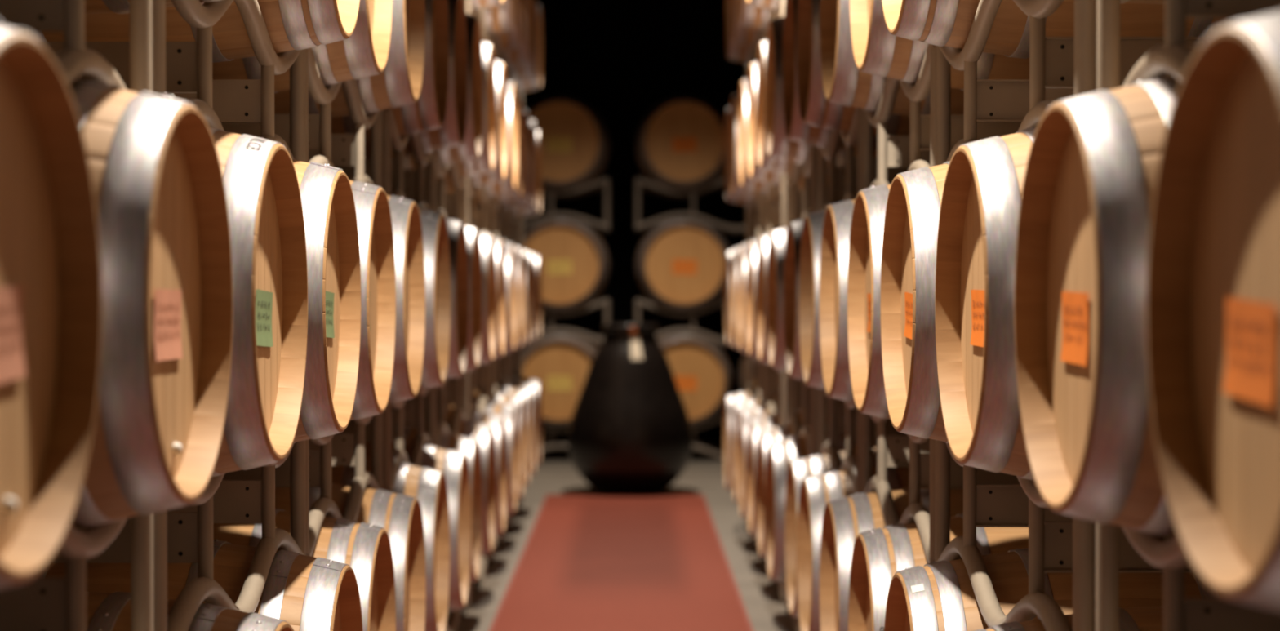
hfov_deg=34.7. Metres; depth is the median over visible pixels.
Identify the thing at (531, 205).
barrel
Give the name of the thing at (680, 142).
barrel
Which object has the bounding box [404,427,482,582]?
barrel
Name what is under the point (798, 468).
barrel
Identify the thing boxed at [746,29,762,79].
rack
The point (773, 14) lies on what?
rack
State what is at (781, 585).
rack
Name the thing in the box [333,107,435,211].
rack
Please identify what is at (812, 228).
barrel
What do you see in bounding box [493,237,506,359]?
barrel
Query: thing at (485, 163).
barrel
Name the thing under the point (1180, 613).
rack
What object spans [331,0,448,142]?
barrel
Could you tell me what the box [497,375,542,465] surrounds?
barrel
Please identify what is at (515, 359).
rack
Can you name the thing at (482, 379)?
rack
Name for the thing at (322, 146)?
rack
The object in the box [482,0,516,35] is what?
barrel
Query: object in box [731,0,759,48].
barrel
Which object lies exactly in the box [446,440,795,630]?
floor
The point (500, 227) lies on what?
rack
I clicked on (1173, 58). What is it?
rack
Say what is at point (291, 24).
barrel
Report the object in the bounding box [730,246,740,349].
barrel
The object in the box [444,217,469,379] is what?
barrel
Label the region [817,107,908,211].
rack
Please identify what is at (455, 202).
rack
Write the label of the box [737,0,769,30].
barrel
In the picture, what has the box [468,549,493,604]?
rack
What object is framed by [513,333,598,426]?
barrel
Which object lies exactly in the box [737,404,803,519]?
barrel
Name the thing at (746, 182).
barrel
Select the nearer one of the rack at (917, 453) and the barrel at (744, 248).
the rack at (917, 453)
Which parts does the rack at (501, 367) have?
plate, post, post, plate, post, post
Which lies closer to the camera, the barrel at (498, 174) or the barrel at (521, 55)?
the barrel at (498, 174)
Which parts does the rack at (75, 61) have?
plate, post, post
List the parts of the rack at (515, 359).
post, post, plate, post, post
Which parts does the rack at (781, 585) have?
post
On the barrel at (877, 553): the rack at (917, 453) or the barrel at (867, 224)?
the rack at (917, 453)
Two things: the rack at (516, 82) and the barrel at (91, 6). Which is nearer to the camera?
the barrel at (91, 6)
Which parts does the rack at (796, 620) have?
post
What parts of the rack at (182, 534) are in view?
plate, post, post, plate, post, post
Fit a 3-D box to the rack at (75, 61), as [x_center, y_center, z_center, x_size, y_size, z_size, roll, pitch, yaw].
[-1.099,-0.444,2.541,0.652,0.423,1.495,0,1,0]
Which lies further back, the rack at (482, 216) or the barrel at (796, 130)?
the rack at (482, 216)
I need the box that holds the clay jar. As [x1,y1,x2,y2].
[567,323,693,494]
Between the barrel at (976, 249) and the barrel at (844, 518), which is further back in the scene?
the barrel at (844, 518)
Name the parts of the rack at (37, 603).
plate, post, post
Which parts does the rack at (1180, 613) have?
post, post, plate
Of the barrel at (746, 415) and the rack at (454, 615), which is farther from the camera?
the barrel at (746, 415)
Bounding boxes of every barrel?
[0,23,102,588]
[29,0,359,62]
[34,538,363,630]
[68,79,232,526]
[84,0,220,14]
[85,591,293,630]
[208,127,307,476]
[212,0,392,93]
[213,508,395,630]
[274,0,425,117]
[275,482,426,630]
[291,158,360,443]
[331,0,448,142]
[331,457,449,630]
[349,180,395,420]
[364,0,467,157]
[364,440,471,611]
[386,195,425,403]
[391,13,483,169]
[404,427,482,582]
[412,414,496,555]
[413,41,496,182]
[418,208,450,389]
[436,60,507,191]
[436,404,506,535]
[444,80,517,198]
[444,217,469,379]
[445,398,518,514]
[464,225,482,371]
[471,0,502,9]
[475,96,523,206]
[475,108,530,208]
[475,386,530,485]
[475,389,524,498]
[478,231,496,364]
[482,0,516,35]
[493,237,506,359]
[494,0,524,52]
[497,119,537,215]
[497,129,541,219]
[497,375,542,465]
[497,379,536,475]
[503,0,531,67]
[503,241,516,353]
[511,0,537,80]
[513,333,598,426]
[514,245,524,349]
[518,3,542,93]
[522,217,609,310]
[522,249,531,345]
[527,96,609,189]
[528,252,536,342]
[534,253,542,339]
[635,97,724,189]
[635,217,728,310]
[657,333,731,425]
[724,106,776,207]
[724,249,733,346]
[724,390,776,490]
[725,0,751,63]
[729,93,776,202]
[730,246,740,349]
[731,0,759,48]
[732,395,776,503]
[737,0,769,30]
[737,243,748,353]
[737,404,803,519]
[738,78,803,194]
[738,353,756,391]
[746,239,759,358]
[746,409,828,536]
[747,0,778,9]
[747,62,828,187]
[755,40,828,179]
[755,233,770,364]
[755,419,828,558]
[764,16,877,167]
[764,431,877,582]
[766,227,787,371]
[782,0,877,153]
[783,218,804,380]
[784,447,877,617]
[796,0,909,136]
[796,465,909,630]
[799,209,826,390]
[819,0,964,115]
[819,200,854,402]
[819,487,963,630]
[847,184,890,418]
[848,0,1029,90]
[848,513,1028,630]
[880,160,950,443]
[881,0,1249,58]
[884,547,1223,630]
[934,125,1037,479]
[973,606,1163,630]
[1013,77,1180,536]
[1146,11,1279,611]
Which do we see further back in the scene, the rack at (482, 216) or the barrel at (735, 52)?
the barrel at (735, 52)
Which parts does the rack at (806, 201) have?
post, post, plate, post, post, plate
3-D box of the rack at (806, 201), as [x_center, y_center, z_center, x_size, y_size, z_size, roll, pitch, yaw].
[1.010,-0.513,8.975,0.652,0.445,1.445,0,1,0]
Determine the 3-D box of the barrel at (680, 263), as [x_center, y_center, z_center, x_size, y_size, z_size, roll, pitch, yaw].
[0.394,-0.465,18.683,0.874,0.880,1.168,0,1,0]
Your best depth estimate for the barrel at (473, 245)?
8.54 m
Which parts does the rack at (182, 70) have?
plate, post, post, plate, post, post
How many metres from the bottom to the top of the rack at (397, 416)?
0.427 m
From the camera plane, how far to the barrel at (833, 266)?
6.08 m
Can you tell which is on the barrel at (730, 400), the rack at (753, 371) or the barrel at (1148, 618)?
the rack at (753, 371)
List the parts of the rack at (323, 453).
plate, post, post, plate, post, post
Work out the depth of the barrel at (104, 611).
3.63 m
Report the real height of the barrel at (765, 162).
0.693 m
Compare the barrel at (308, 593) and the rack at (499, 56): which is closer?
the barrel at (308, 593)
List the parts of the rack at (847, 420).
post, post, plate, post, post, plate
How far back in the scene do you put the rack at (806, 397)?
8.67 m
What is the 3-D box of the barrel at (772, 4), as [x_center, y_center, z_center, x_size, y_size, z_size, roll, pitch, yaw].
[1.002,-1.844,10.187,0.920,0.694,0.688,0,1,0]
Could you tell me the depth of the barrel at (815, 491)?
6.80 m
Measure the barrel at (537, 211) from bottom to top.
0.693 m
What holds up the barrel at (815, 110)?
on the rack at (847, 180)
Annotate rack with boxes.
[0,0,152,93]
[0,513,153,630]
[40,0,305,161]
[48,440,306,630]
[221,48,382,186]
[222,413,382,556]
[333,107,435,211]
[339,386,435,491]
[404,150,467,226]
[404,370,468,448]
[445,176,492,235]
[445,361,493,420]
[445,590,469,630]
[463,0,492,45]
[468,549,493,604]
[475,195,509,243]
[475,352,509,400]
[492,33,509,81]
[493,513,510,558]
[497,207,522,248]
[497,346,522,387]
[509,66,522,106]
[510,497,523,526]
[513,177,610,232]
[534,297,610,343]
[541,422,568,453]
[635,177,746,234]
[635,297,733,346]
[691,408,724,459]
[745,518,761,558]
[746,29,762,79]
[746,191,776,243]
[746,353,776,405]
[761,556,784,601]
[762,0,784,41]
[762,173,803,235]
[762,362,810,426]
[783,582,800,630]
[784,143,845,227]
[784,370,845,456]
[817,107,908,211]
[817,388,907,493]
[861,44,1021,190]
[861,413,1020,563]
[934,440,1196,630]
[935,0,1206,165]
[1095,522,1279,630]
[1097,0,1279,91]
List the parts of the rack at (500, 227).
plate, plate, post, post, post, post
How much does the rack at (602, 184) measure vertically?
0.499 m
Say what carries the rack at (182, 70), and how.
on the barrel at (262, 188)
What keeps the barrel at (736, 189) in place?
on the rack at (753, 225)
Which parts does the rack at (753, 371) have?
post, post, plate, post, post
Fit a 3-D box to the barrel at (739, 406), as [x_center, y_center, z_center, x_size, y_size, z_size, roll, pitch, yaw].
[1.004,0.787,11.813,0.920,0.694,0.688,0,1,0]
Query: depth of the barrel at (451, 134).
7.56 m
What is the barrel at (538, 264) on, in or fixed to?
on the rack at (515, 359)
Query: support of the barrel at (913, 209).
on the rack at (1059, 543)
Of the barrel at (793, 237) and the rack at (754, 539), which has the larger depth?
the rack at (754, 539)
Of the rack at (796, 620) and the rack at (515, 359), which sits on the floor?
the rack at (796, 620)
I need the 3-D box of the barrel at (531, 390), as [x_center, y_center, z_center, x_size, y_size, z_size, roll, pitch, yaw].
[-1.147,0.745,13.353,0.920,0.693,0.688,0,1,0]
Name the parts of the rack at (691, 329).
post, post, post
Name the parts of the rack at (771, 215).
post, post, plate, post, post, plate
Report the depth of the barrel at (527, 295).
12.67 m
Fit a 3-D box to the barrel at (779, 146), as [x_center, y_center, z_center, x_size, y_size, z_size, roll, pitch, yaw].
[1.003,-0.955,8.596,0.920,0.693,0.687,0,1,0]
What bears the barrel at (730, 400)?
on the rack at (754, 539)
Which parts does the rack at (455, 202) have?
plate, post, post, plate, post, post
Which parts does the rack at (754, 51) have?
post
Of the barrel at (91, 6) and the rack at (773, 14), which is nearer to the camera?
the barrel at (91, 6)
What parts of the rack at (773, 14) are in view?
post, post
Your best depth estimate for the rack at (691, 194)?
18.27 m
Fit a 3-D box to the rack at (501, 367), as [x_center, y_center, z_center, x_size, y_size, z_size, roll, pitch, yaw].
[-1.142,0.326,12.199,0.652,0.427,1.495,0,1,0]
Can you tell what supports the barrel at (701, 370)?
on the rack at (697, 445)
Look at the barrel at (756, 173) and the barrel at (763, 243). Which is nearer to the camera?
the barrel at (763, 243)
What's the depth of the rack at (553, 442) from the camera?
18.29 m
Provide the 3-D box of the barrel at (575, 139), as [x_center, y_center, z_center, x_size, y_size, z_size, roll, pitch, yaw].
[-0.713,-1.547,18.667,0.873,0.880,1.168,0,1,0]
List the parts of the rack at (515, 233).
plate, post, post, post, post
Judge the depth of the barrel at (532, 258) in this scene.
13.50 m
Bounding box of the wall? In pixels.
[513,0,756,440]
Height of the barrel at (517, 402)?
0.693 m
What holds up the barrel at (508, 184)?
on the rack at (482, 216)
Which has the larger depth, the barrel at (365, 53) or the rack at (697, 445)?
the rack at (697, 445)
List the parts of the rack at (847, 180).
post, post, post, post, plate, plate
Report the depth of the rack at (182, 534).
3.76 m
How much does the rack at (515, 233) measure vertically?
0.423 m
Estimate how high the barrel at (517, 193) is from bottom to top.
0.693 m
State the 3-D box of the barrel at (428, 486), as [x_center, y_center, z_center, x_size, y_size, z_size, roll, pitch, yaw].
[-1.122,0.808,6.863,0.920,0.693,0.687,0,1,0]
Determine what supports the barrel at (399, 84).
on the rack at (322, 146)
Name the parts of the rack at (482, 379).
plate, post, post, plate, post, post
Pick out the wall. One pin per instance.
(621, 59)
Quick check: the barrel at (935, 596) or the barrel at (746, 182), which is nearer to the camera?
the barrel at (935, 596)
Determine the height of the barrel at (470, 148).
0.694 m
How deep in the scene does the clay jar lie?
15.19 m
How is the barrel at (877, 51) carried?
on the rack at (916, 150)
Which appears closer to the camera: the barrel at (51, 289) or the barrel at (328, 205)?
the barrel at (51, 289)
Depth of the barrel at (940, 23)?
4.40 m
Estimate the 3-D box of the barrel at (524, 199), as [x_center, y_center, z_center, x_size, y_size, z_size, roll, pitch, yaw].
[-1.147,-0.975,12.586,0.920,0.694,0.688,0,1,0]
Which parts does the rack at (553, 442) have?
post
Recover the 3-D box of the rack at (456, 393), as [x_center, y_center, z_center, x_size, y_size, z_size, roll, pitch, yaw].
[-1.127,0.359,8.841,0.652,0.427,1.610,0,1,0]
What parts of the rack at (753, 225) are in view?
post, post, post, post, plate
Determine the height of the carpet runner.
0.011 m
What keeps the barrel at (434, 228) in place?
on the rack at (397, 416)
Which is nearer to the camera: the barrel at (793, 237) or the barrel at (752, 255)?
the barrel at (793, 237)
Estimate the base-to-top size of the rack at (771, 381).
0.450 m
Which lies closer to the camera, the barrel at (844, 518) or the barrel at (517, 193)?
the barrel at (844, 518)
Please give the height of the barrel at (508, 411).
0.694 m
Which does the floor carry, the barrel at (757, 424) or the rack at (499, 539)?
the rack at (499, 539)
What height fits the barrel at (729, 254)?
0.693 m
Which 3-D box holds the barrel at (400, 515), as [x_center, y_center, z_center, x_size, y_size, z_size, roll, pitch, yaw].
[-1.113,0.817,5.978,0.920,0.694,0.688,0,1,0]
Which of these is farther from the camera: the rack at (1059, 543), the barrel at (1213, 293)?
the rack at (1059, 543)
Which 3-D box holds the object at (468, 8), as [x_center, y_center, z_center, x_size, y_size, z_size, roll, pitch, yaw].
[-1.135,-1.386,10.497,0.652,0.429,1.665,0,1,0]
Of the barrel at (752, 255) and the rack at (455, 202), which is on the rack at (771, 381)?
the barrel at (752, 255)
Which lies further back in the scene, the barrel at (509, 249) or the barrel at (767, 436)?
the barrel at (509, 249)
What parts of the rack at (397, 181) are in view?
plate, post, post, plate, post, post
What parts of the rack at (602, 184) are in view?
post, post, post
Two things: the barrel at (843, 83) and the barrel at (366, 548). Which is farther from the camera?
the barrel at (843, 83)
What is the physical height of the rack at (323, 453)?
0.427 m
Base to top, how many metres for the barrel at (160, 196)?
0.693 m
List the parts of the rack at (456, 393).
plate, post, post, plate, post, post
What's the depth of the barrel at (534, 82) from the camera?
14.02 m
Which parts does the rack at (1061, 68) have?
post, post, plate, post, post, plate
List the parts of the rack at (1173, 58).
post, post, plate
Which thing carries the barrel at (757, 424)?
on the rack at (781, 585)
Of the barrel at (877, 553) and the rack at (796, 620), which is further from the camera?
the rack at (796, 620)
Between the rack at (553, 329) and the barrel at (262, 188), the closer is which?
the barrel at (262, 188)
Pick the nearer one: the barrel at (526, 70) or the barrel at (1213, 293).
the barrel at (1213, 293)
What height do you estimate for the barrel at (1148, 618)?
0.693 m
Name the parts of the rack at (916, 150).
post, post, plate, post, post, plate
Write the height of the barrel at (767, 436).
0.693 m
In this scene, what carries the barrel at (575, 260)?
on the rack at (553, 329)
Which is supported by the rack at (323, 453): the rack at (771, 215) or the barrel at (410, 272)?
the barrel at (410, 272)
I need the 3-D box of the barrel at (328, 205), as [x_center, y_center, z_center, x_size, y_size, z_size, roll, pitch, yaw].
[-1.107,-0.034,4.480,0.920,0.693,0.688,0,1,0]
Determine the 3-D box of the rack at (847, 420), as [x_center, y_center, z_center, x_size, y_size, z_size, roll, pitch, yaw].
[1.017,0.390,7.269,0.652,0.450,1.415,0,1,0]
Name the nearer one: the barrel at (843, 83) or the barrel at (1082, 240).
the barrel at (1082, 240)
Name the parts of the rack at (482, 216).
plate, post, post, plate, post, post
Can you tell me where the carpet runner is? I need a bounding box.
[488,494,753,630]
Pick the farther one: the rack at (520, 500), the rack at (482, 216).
the rack at (520, 500)
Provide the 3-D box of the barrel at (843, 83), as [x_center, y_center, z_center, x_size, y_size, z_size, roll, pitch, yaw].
[1.023,-0.930,6.122,0.920,0.694,0.688,0,1,0]
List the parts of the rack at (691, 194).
post, post, post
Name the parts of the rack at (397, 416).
plate, post, post, plate, post, post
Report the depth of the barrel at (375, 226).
5.32 m
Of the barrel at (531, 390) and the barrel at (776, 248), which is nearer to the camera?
the barrel at (776, 248)
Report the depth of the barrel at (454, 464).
7.54 m
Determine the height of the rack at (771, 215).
0.445 m
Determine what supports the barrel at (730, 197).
on the rack at (753, 225)
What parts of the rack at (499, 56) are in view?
post, post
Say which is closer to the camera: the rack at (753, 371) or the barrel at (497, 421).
the barrel at (497, 421)
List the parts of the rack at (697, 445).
post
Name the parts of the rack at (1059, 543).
post, post, plate, post, post, plate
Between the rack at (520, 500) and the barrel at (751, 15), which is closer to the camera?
the barrel at (751, 15)
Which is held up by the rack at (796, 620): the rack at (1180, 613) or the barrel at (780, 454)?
the barrel at (780, 454)
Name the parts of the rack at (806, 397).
post, post, plate, post, post, plate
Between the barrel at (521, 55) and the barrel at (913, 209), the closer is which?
the barrel at (913, 209)
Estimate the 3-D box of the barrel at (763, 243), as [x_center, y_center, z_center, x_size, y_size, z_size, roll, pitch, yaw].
[1.008,-0.078,9.354,0.920,0.694,0.688,0,1,0]
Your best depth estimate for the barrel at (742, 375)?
18.46 m
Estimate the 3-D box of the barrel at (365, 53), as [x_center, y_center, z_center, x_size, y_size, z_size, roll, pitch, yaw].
[-1.117,-0.903,5.176,0.920,0.694,0.688,0,1,0]
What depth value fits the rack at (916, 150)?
5.36 m
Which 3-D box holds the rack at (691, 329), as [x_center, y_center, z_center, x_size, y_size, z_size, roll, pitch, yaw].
[0.870,0.054,18.690,1.833,0.449,0.828,0,1,0]
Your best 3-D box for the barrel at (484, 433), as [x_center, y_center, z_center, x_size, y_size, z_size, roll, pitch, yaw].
[-1.131,0.785,9.303,0.920,0.694,0.688,0,1,0]
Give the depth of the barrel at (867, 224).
5.42 m
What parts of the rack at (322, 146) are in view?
plate, post, post, plate, post, post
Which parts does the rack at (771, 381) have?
post, post, plate, post, post, plate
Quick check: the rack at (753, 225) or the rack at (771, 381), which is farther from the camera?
the rack at (753, 225)
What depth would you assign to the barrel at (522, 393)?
12.54 m
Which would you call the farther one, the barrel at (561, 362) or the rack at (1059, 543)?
the barrel at (561, 362)
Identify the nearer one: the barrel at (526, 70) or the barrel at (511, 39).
the barrel at (511, 39)
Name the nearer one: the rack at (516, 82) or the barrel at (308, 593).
the barrel at (308, 593)
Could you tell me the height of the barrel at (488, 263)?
0.693 m
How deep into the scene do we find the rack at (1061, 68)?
3.80 m
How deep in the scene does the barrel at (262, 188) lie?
3.71 m
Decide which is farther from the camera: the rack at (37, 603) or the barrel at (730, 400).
the barrel at (730, 400)
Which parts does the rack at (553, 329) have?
post, post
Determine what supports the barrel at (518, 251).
on the rack at (501, 367)
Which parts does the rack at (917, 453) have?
post, post, plate, post, post, plate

